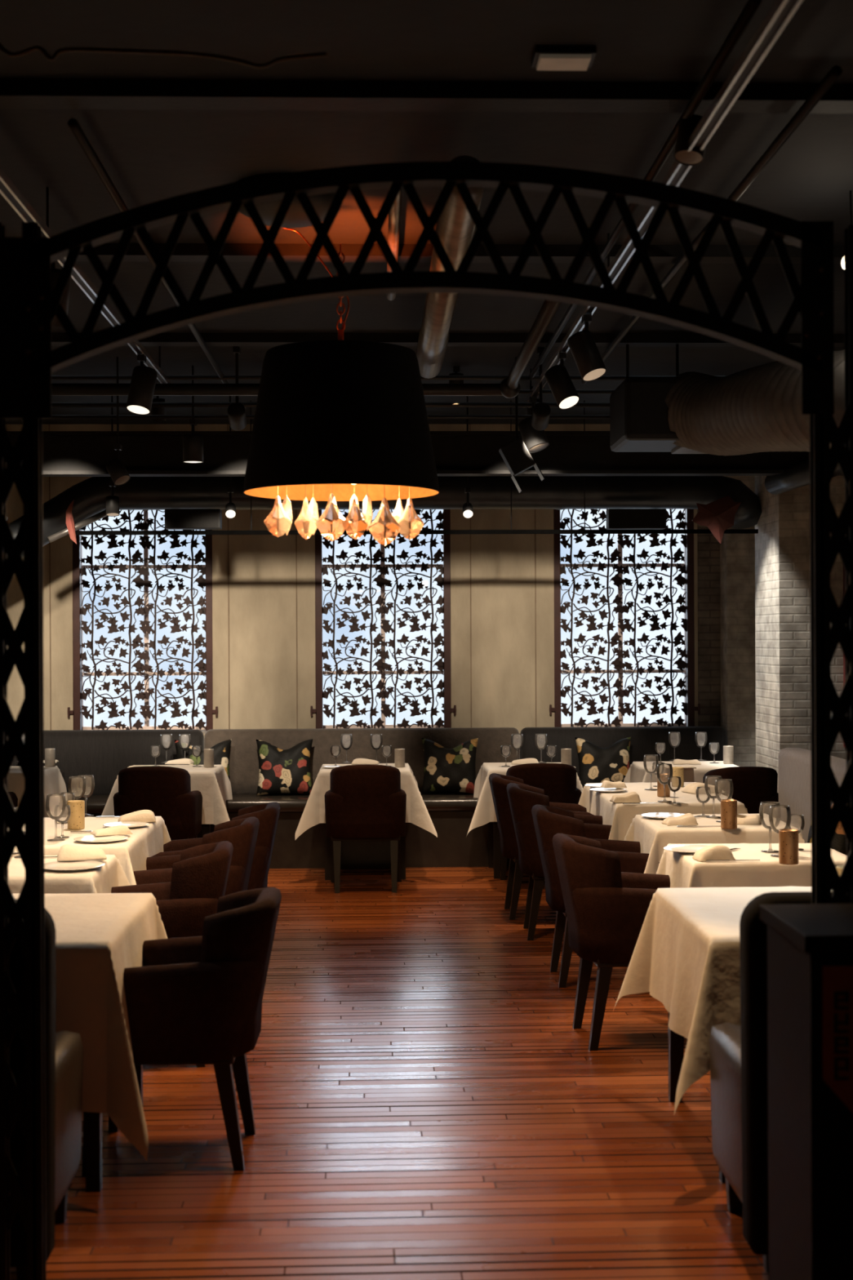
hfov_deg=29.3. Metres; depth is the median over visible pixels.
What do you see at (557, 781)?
armchair
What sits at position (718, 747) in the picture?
bowl
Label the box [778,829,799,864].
candle holder
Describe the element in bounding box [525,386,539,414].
track spotlight
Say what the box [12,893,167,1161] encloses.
tablecloth
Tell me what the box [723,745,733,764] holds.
candle holder
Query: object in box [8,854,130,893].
tablecloth
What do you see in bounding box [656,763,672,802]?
wine glass
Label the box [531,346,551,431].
track spotlight
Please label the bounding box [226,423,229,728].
trim
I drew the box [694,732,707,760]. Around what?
wine glass
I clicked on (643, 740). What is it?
banquette
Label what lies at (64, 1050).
armchair
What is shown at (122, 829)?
napkin
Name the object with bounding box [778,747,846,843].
seat
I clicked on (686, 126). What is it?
track spotlight
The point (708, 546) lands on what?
brick wall
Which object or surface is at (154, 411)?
track spotlight
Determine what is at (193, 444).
track spotlight
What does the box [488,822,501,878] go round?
dining table
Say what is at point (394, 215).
copper pipe
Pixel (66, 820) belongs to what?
bowl
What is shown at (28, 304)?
archway
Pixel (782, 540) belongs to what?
wall pier
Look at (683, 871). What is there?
tablecloth
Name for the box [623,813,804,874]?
tablecloth
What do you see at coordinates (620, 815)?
tablecloth
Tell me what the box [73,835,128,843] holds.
dinner plate
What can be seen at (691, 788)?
napkin
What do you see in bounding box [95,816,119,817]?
table knife
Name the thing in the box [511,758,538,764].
napkin
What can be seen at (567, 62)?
diffuser
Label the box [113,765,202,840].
armchair
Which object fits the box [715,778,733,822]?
wine glass
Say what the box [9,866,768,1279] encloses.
floor
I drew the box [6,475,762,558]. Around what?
duct
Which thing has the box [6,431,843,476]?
steel beam
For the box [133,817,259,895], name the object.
armchair
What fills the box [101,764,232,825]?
tablecloth
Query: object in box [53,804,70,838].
wine glass
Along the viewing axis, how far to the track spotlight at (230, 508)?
11.04 m
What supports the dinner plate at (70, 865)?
on the tablecloth at (101, 879)
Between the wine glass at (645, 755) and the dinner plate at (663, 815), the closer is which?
the dinner plate at (663, 815)
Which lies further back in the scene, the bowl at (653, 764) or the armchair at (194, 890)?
the bowl at (653, 764)
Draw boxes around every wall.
[5,423,697,737]
[697,509,720,726]
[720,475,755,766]
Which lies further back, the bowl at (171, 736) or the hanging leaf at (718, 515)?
the bowl at (171, 736)
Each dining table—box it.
[83,1065,142,1192]
[324,822,405,879]
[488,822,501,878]
[668,1012,725,1182]
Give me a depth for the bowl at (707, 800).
8.16 m
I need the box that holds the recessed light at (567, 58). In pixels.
[531,44,596,71]
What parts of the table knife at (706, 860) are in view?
handle, blade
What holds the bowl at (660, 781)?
on the wine glass at (660, 781)
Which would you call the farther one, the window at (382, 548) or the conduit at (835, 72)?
the window at (382, 548)
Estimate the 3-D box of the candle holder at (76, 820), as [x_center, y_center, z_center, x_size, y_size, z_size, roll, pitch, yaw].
[-1.664,0.830,7.750,0.080,0.132,0.080,0,0,-2]
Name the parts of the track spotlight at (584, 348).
stem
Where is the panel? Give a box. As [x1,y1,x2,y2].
[822,965,852,1113]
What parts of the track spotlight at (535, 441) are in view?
stem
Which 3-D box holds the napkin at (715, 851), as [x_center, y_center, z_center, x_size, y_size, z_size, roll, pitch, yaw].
[1.161,0.856,6.596,0.154,0.060,0.104,0,0,-10]
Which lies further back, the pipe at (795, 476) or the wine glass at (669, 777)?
the pipe at (795, 476)
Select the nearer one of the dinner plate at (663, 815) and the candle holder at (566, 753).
the dinner plate at (663, 815)
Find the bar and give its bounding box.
[75,400,758,535]
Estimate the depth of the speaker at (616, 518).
11.37 m
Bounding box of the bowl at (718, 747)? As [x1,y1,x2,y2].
[709,742,719,753]
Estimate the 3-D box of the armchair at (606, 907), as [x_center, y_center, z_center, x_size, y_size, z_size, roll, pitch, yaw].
[0.837,1.220,6.727,0.607,0.835,0.536,0,0,-5]
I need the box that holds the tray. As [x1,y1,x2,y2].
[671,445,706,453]
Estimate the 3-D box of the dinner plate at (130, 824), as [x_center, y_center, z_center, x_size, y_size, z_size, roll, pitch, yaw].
[-1.441,0.889,7.831,0.220,0.012,0.220,0,0,-2]
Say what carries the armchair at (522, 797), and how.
on the floor
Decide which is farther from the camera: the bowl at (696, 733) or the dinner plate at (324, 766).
the bowl at (696, 733)
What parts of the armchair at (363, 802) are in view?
leg, armrest, leg, seat frame, backrest, armrest, leg, leg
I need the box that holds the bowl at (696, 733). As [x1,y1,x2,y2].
[694,732,707,747]
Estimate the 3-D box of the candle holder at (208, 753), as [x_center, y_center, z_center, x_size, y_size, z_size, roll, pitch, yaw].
[-1.528,0.828,11.455,0.072,0.125,0.072,0,0,-2]
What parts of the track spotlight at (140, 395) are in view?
stem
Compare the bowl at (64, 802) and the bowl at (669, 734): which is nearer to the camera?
the bowl at (64, 802)
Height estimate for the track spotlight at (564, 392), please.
0.286 m
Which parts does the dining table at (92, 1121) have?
leg, leg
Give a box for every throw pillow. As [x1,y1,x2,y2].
[173,738,232,795]
[256,738,312,795]
[421,737,478,794]
[575,737,631,788]
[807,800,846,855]
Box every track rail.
[0,167,170,383]
[523,0,803,408]
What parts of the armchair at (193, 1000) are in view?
leg, leg, armrest, seat frame, armrest, leg, backrest, leg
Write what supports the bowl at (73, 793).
on the wine glass at (71, 793)
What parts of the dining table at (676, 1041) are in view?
leg, leg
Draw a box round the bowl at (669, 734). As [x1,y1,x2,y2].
[668,732,680,747]
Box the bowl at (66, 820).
[53,804,70,822]
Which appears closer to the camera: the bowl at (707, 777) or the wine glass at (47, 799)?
the wine glass at (47, 799)
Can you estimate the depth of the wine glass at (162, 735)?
11.85 m
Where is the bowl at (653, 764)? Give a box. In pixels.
[652,761,664,775]
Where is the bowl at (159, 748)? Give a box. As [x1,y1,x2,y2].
[150,745,160,756]
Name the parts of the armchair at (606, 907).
leg, backrest, leg, seat frame, armrest, armrest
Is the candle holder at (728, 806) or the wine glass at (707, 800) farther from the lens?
the wine glass at (707, 800)
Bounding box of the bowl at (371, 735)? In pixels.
[369,733,382,749]
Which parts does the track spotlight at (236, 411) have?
stem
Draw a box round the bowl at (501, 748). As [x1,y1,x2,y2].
[500,745,511,756]
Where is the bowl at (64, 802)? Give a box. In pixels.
[45,793,66,819]
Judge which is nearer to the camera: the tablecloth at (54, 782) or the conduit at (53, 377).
the conduit at (53, 377)
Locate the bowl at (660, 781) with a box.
[656,763,672,784]
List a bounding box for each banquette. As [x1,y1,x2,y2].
[11,728,204,817]
[196,727,519,868]
[520,726,728,776]
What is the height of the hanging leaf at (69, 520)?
0.308 m
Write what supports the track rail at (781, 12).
hanging from the ceiling
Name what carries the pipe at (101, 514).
attached to the duct at (487, 492)
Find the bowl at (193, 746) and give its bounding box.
[191,745,202,756]
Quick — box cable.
[0,42,326,68]
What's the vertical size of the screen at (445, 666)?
1.866 m
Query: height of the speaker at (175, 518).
0.136 m
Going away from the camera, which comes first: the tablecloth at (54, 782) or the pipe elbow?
the pipe elbow
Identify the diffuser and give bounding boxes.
[536,53,591,71]
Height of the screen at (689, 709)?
1.866 m
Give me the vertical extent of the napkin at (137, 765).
0.019 m
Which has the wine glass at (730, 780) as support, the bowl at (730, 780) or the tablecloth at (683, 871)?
the bowl at (730, 780)
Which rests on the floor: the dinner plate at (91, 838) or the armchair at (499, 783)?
the armchair at (499, 783)
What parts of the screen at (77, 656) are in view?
ivy panel, ivy panel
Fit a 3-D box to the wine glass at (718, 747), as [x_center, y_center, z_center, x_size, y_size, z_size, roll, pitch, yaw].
[2.045,0.802,11.599,0.074,0.145,0.074,0,0,-2]
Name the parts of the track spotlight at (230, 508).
stem, hanger rod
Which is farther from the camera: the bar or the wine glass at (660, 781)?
the bar
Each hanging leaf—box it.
[66,499,76,543]
[692,495,741,543]
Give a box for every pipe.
[47,509,106,542]
[51,278,564,395]
[386,187,402,300]
[764,459,842,494]
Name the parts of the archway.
column post, gusset plate, column post, gusset plate, column post, column post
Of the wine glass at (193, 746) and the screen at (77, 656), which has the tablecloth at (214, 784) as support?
the wine glass at (193, 746)
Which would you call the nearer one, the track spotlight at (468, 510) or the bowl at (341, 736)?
the track spotlight at (468, 510)
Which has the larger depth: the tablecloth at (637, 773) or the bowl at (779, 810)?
the tablecloth at (637, 773)
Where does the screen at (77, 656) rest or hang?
attached to the window at (146, 726)
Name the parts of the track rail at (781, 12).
hanger rod, hanger rod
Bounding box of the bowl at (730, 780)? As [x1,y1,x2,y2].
[715,778,733,801]
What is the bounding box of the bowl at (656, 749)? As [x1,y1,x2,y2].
[655,742,665,753]
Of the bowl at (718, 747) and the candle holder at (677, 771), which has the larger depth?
the bowl at (718, 747)
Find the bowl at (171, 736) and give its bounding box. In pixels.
[160,733,172,749]
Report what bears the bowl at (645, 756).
on the wine glass at (645, 755)
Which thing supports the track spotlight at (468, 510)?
hanging from the ceiling
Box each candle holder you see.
[44,748,55,766]
[66,800,84,829]
[203,748,213,767]
[394,748,404,767]
[560,748,571,764]
[657,773,670,796]
[671,766,684,786]
[720,799,737,829]
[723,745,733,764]
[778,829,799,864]
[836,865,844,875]
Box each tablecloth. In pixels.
[7,765,67,817]
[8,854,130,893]
[12,816,170,885]
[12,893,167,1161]
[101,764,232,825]
[294,763,437,839]
[466,762,583,836]
[578,782,748,840]
[613,886,811,1114]
[623,760,738,782]
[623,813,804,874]
[656,843,846,888]
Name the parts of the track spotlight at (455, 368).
stem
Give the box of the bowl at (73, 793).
[59,791,75,808]
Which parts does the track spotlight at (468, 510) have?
hanger rod, stem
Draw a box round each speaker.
[164,508,222,529]
[606,508,666,529]
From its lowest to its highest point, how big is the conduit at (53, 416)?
0.024 m
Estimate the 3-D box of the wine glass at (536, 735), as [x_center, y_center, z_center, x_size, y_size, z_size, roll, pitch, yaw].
[0.824,0.777,11.719,0.090,0.205,0.090,0,0,-2]
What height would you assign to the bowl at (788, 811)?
0.111 m
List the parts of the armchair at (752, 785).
armrest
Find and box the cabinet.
[760,903,852,1279]
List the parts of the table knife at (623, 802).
handle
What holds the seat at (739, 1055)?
on the floor
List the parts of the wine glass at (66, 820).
stem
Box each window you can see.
[80,510,206,733]
[322,543,444,728]
[560,508,686,727]
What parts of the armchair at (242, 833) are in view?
armrest, armrest, backrest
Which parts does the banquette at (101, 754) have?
seat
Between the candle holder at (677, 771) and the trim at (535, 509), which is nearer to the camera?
the candle holder at (677, 771)
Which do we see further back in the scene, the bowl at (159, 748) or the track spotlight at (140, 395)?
the bowl at (159, 748)
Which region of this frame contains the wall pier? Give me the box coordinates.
[755,475,846,793]
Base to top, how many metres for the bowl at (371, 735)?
0.111 m
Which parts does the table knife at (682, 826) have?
handle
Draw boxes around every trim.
[48,423,51,730]
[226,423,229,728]
[295,509,297,728]
[469,423,471,727]
[534,509,537,727]
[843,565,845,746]
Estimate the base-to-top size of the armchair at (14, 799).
0.835 m
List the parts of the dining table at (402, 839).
leg, leg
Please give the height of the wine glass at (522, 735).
0.205 m
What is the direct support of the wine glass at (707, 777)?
on the tablecloth at (653, 835)
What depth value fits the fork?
6.72 m
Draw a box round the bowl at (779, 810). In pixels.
[759,801,781,829]
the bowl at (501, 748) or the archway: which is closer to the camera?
the archway
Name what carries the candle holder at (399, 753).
on the tablecloth at (417, 814)
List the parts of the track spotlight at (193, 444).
stem, hanger rod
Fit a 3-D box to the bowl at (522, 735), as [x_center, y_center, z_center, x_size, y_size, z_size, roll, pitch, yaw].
[0.652,0.731,11.729,0.090,0.111,0.090,0,0,-2]
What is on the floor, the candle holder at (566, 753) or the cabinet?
the cabinet
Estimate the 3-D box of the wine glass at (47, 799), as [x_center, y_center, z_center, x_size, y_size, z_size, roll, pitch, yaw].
[-1.661,0.794,7.313,0.090,0.205,0.090,0,0,-2]
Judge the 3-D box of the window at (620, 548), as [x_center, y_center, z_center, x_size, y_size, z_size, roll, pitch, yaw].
[1.529,-0.243,12.794,1.093,1.902,0.280,0,0,-2]
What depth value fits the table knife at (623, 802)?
8.79 m
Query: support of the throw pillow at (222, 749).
on the banquette at (451, 813)
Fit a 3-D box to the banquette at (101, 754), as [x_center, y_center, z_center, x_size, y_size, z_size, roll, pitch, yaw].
[-2.654,1.160,11.959,1.984,0.972,0.670,0,0,-2]
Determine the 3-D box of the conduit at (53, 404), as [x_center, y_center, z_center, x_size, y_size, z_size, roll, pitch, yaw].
[-0.469,-1.438,9.989,6.300,0.032,0.032,0,0,-2]
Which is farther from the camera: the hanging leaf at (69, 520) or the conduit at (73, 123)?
the hanging leaf at (69, 520)
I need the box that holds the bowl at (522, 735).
[511,733,523,749]
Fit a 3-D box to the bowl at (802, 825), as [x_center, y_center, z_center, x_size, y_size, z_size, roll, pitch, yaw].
[1.558,0.777,6.886,0.074,0.078,0.074,0,0,-2]
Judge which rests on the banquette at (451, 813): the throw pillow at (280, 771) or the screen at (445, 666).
the throw pillow at (280, 771)
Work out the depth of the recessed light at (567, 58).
4.56 m
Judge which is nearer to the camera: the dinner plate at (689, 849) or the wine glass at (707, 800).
the dinner plate at (689, 849)
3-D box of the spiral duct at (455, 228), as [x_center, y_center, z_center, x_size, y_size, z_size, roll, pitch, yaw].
[0.067,-1.480,7.004,0.148,0.148,3.600,0,0,-2]
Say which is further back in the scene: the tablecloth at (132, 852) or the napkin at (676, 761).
the napkin at (676, 761)
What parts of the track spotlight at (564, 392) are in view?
stem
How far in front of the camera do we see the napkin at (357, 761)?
11.64 m
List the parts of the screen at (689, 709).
ivy panel, ivy panel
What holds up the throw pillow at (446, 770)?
on the banquette at (451, 813)
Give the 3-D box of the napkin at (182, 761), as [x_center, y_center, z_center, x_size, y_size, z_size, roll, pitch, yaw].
[-1.781,0.872,11.765,0.196,0.039,0.125,0,0,4]
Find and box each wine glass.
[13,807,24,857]
[45,793,66,841]
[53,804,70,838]
[59,791,75,822]
[67,776,85,799]
[76,774,94,816]
[150,745,160,766]
[160,733,172,763]
[178,733,191,749]
[191,745,202,766]
[330,745,341,765]
[340,733,352,763]
[369,733,382,763]
[381,745,391,766]
[500,745,511,766]
[511,733,523,759]
[534,733,547,763]
[546,745,556,763]
[643,754,658,790]
[652,761,664,786]
[655,742,665,763]
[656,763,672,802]
[667,776,681,804]
[668,732,680,760]
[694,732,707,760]
[696,786,711,817]
[704,775,723,817]
[709,742,719,763]
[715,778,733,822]
[759,801,781,853]
[768,804,791,857]
[788,813,804,850]
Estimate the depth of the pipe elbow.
8.55 m
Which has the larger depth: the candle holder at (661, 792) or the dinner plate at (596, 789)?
the dinner plate at (596, 789)
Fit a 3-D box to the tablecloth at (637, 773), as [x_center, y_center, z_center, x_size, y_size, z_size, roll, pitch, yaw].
[1.814,1.094,11.469,0.989,0.439,0.862,0,0,-2]
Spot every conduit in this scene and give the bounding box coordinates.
[51,375,726,380]
[51,402,609,407]
[51,414,609,418]
[67,118,228,383]
[519,390,614,394]
[528,0,762,378]
[581,65,842,384]
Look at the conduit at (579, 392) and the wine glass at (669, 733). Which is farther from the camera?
the wine glass at (669, 733)
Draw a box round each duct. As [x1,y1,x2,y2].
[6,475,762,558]
[416,155,484,378]
[665,349,844,455]
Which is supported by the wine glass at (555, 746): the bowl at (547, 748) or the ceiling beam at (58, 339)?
the bowl at (547, 748)
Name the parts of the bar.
hanger rod, hanger rod, hanger rod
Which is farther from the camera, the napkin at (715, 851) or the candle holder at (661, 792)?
the candle holder at (661, 792)
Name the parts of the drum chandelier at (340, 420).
power cord, chain, rod, lamp shade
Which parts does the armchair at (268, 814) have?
armrest, armrest, backrest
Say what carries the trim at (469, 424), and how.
attached to the wall at (263, 567)
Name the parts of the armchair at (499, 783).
backrest, leg, leg, armrest, armrest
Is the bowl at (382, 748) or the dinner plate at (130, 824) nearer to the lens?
the dinner plate at (130, 824)
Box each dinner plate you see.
[44,860,105,871]
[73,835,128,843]
[102,821,149,828]
[322,765,341,768]
[584,783,602,787]
[589,787,626,792]
[640,812,684,819]
[663,844,706,853]
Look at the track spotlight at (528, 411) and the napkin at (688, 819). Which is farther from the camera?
the track spotlight at (528, 411)
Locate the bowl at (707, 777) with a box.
[704,775,723,798]
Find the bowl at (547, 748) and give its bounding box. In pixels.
[546,745,556,756]
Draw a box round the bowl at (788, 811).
[768,804,791,833]
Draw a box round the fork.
[44,856,57,857]
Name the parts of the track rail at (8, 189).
hanger rod, hanger rod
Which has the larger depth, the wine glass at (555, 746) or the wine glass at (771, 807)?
the wine glass at (555, 746)
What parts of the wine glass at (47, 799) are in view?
stem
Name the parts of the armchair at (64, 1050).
leg, backrest, leg, armrest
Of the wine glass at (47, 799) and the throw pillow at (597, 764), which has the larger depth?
the throw pillow at (597, 764)
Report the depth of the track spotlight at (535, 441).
9.82 m
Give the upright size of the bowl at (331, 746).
0.078 m
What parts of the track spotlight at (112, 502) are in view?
stem, hanger rod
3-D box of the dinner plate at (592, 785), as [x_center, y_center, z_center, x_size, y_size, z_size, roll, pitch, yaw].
[1.057,0.875,9.790,0.220,0.012,0.220,0,0,-2]
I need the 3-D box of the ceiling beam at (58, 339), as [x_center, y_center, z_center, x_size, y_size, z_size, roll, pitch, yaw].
[-0.085,-1.637,8.900,7.000,0.050,0.120,0,0,-2]
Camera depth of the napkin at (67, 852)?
6.54 m
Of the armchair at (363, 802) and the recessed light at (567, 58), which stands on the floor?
the armchair at (363, 802)
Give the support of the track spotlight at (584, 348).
hanging from the track rail at (781, 12)
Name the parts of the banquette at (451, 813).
seat, backrest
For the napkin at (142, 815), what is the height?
0.055 m
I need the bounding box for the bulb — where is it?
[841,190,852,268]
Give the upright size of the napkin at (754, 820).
0.048 m
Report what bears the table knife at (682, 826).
on the tablecloth at (653, 835)
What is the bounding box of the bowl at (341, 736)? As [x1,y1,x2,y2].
[340,733,352,749]
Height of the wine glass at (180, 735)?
0.205 m
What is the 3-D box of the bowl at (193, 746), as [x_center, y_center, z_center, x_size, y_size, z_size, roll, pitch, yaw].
[-1.619,0.785,11.508,0.074,0.078,0.074,0,0,-2]
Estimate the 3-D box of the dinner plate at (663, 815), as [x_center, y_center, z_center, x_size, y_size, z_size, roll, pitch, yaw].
[1.187,0.877,8.129,0.240,0.012,0.240,0,0,-2]
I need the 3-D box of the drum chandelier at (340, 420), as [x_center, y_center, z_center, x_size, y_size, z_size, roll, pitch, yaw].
[-0.333,-1.004,6.201,0.766,1.305,0.830,0,0,-2]
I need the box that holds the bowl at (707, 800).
[696,786,711,803]
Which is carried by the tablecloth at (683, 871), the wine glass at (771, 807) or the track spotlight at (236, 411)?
the wine glass at (771, 807)
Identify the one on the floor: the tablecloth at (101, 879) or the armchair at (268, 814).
the armchair at (268, 814)
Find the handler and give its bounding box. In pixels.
[609,344,706,453]
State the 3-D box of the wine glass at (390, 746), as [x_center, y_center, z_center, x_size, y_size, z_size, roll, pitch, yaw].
[-0.279,0.813,11.434,0.074,0.145,0.074,0,0,-2]
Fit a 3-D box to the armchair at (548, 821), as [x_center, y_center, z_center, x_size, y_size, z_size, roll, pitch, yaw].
[0.821,1.218,7.891,0.607,0.835,0.536,0,0,-2]
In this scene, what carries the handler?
hanging from the ceiling
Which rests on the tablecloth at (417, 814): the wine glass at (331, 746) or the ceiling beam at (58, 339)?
the wine glass at (331, 746)
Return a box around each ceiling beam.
[0,78,852,113]
[51,332,844,346]
[76,243,844,263]
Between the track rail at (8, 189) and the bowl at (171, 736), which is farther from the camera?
the bowl at (171, 736)
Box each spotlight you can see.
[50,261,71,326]
[105,395,119,516]
[106,356,129,485]
[125,354,157,415]
[150,395,165,421]
[182,365,203,463]
[225,395,235,518]
[227,346,246,431]
[448,365,463,383]
[462,395,473,518]
[498,357,544,493]
[518,396,549,453]
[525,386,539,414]
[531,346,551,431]
[544,352,579,409]
[567,314,606,382]
[673,113,706,165]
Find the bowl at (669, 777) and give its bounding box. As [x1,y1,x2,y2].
[667,776,681,791]
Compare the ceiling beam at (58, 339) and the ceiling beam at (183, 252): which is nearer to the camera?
the ceiling beam at (183, 252)
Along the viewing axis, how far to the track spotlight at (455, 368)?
9.92 m
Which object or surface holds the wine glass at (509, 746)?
on the tablecloth at (485, 812)
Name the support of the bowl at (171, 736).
on the wine glass at (162, 735)
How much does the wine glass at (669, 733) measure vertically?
0.205 m
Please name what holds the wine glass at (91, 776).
on the tablecloth at (132, 852)
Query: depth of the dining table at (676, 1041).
5.79 m
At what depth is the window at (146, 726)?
12.74 m
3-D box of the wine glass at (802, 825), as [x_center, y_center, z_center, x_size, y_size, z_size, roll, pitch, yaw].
[1.558,0.811,6.886,0.074,0.145,0.074,0,0,-2]
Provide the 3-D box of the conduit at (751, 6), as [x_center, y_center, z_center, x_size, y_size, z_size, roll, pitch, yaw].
[0.722,-1.582,6.924,0.032,0.032,5.800,0,0,-2]
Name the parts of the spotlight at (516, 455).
stem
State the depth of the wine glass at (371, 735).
11.77 m
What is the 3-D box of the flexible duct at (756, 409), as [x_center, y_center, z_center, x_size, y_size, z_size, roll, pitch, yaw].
[1.592,-1.083,7.550,0.493,0.707,2.642,0,0,-6]
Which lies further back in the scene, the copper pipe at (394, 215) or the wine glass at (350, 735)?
the wine glass at (350, 735)
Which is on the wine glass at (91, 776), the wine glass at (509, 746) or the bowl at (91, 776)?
the bowl at (91, 776)
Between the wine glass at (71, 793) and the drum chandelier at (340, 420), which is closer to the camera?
the drum chandelier at (340, 420)
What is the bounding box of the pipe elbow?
[499,377,520,398]
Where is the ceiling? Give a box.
[0,0,852,424]
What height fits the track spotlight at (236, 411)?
0.465 m
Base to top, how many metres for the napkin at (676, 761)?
0.031 m
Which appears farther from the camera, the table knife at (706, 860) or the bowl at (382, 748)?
the bowl at (382, 748)
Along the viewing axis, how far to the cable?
4.12 m
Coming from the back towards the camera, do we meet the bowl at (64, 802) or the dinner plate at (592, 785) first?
the dinner plate at (592, 785)
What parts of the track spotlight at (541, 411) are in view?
stem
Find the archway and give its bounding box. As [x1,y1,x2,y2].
[0,161,852,1279]
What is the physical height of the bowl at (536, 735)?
0.111 m
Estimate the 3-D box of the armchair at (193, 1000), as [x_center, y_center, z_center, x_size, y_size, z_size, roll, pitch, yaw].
[-0.776,1.229,5.258,0.607,0.835,0.536,0,0,-1]
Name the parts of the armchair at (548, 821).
leg, backrest, leg, armrest, armrest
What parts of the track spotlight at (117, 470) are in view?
stem, hanger rod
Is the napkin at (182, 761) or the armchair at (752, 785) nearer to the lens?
the armchair at (752, 785)
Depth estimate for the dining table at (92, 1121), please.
4.87 m
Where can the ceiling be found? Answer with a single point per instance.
(149, 156)
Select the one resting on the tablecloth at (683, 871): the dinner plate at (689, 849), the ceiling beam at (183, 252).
the dinner plate at (689, 849)
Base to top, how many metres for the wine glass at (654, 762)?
0.145 m
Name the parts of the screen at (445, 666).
ivy panel, ivy panel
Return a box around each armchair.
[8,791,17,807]
[8,898,83,1279]
[81,887,281,1176]
[111,840,233,1067]
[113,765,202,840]
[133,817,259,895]
[151,801,280,889]
[324,764,406,893]
[488,773,594,919]
[497,763,582,879]
[506,782,611,940]
[531,804,659,987]
[551,833,670,1050]
[702,766,778,817]
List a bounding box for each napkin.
[57,844,106,861]
[90,824,132,835]
[117,809,155,822]
[128,764,151,767]
[164,758,194,764]
[351,758,379,764]
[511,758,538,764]
[600,780,626,788]
[609,791,641,803]
[662,813,698,825]
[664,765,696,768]
[671,759,701,764]
[680,782,724,794]
[692,844,735,861]
[737,813,760,825]
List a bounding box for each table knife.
[70,830,91,832]
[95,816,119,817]
[622,802,662,804]
[676,825,720,827]
[705,859,759,862]
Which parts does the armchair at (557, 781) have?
leg, backrest, armrest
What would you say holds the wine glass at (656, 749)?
on the tablecloth at (637, 773)
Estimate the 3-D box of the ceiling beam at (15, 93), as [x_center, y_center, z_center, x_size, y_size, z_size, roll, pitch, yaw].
[0.040,-1.632,4.902,7.000,0.050,0.120,0,0,-2]
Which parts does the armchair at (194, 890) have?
armrest, armrest, leg, backrest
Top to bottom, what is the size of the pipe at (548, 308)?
0.113 m
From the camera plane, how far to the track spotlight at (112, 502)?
10.91 m
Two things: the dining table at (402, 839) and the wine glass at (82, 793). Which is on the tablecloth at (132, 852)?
the wine glass at (82, 793)
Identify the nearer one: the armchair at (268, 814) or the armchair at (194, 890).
the armchair at (194, 890)
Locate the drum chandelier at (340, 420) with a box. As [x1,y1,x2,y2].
[236,173,439,546]
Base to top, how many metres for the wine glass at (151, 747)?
0.145 m
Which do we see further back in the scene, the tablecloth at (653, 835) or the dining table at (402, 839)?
the dining table at (402, 839)
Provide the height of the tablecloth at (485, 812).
0.450 m
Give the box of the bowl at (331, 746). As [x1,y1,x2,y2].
[330,745,341,756]
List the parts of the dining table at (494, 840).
leg, leg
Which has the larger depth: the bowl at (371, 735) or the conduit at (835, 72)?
the bowl at (371, 735)
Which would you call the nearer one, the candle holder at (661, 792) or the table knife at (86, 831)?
the table knife at (86, 831)
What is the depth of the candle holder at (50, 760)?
11.54 m
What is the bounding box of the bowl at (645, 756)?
[643,754,658,773]
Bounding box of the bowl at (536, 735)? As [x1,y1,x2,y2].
[534,733,547,749]
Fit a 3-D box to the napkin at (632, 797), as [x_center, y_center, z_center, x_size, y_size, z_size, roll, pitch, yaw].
[1.087,0.856,8.914,0.154,0.054,0.104,0,0,-6]
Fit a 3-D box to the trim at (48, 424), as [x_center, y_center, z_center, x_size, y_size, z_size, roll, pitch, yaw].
[-2.884,-0.004,12.512,0.008,3.300,0.009,0,0,-2]
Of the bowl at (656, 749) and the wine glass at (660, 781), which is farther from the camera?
the bowl at (656, 749)
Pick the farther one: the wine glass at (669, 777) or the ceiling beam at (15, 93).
the wine glass at (669, 777)
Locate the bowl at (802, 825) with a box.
[788,813,804,833]
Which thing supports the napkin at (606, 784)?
on the dinner plate at (596, 789)
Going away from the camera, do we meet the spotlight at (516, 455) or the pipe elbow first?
the pipe elbow
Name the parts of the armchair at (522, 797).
backrest, leg, leg, seat frame, armrest, armrest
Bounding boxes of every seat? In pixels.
[709,891,833,1272]
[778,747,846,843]
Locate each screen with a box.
[67,510,217,730]
[310,509,456,728]
[549,508,700,727]
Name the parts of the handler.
hanger rod, hanger rod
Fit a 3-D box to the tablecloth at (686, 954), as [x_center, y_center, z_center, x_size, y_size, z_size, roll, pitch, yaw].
[1.315,1.133,5.395,1.233,0.494,1.257,0,0,-2]
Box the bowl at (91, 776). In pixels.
[76,774,94,797]
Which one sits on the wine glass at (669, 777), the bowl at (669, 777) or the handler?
the bowl at (669, 777)
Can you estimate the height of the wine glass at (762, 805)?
0.205 m
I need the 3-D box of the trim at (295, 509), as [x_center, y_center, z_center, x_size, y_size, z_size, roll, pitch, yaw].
[-0.999,-0.012,12.571,0.008,3.300,0.009,0,0,-2]
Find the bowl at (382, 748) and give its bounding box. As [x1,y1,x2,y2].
[381,745,391,756]

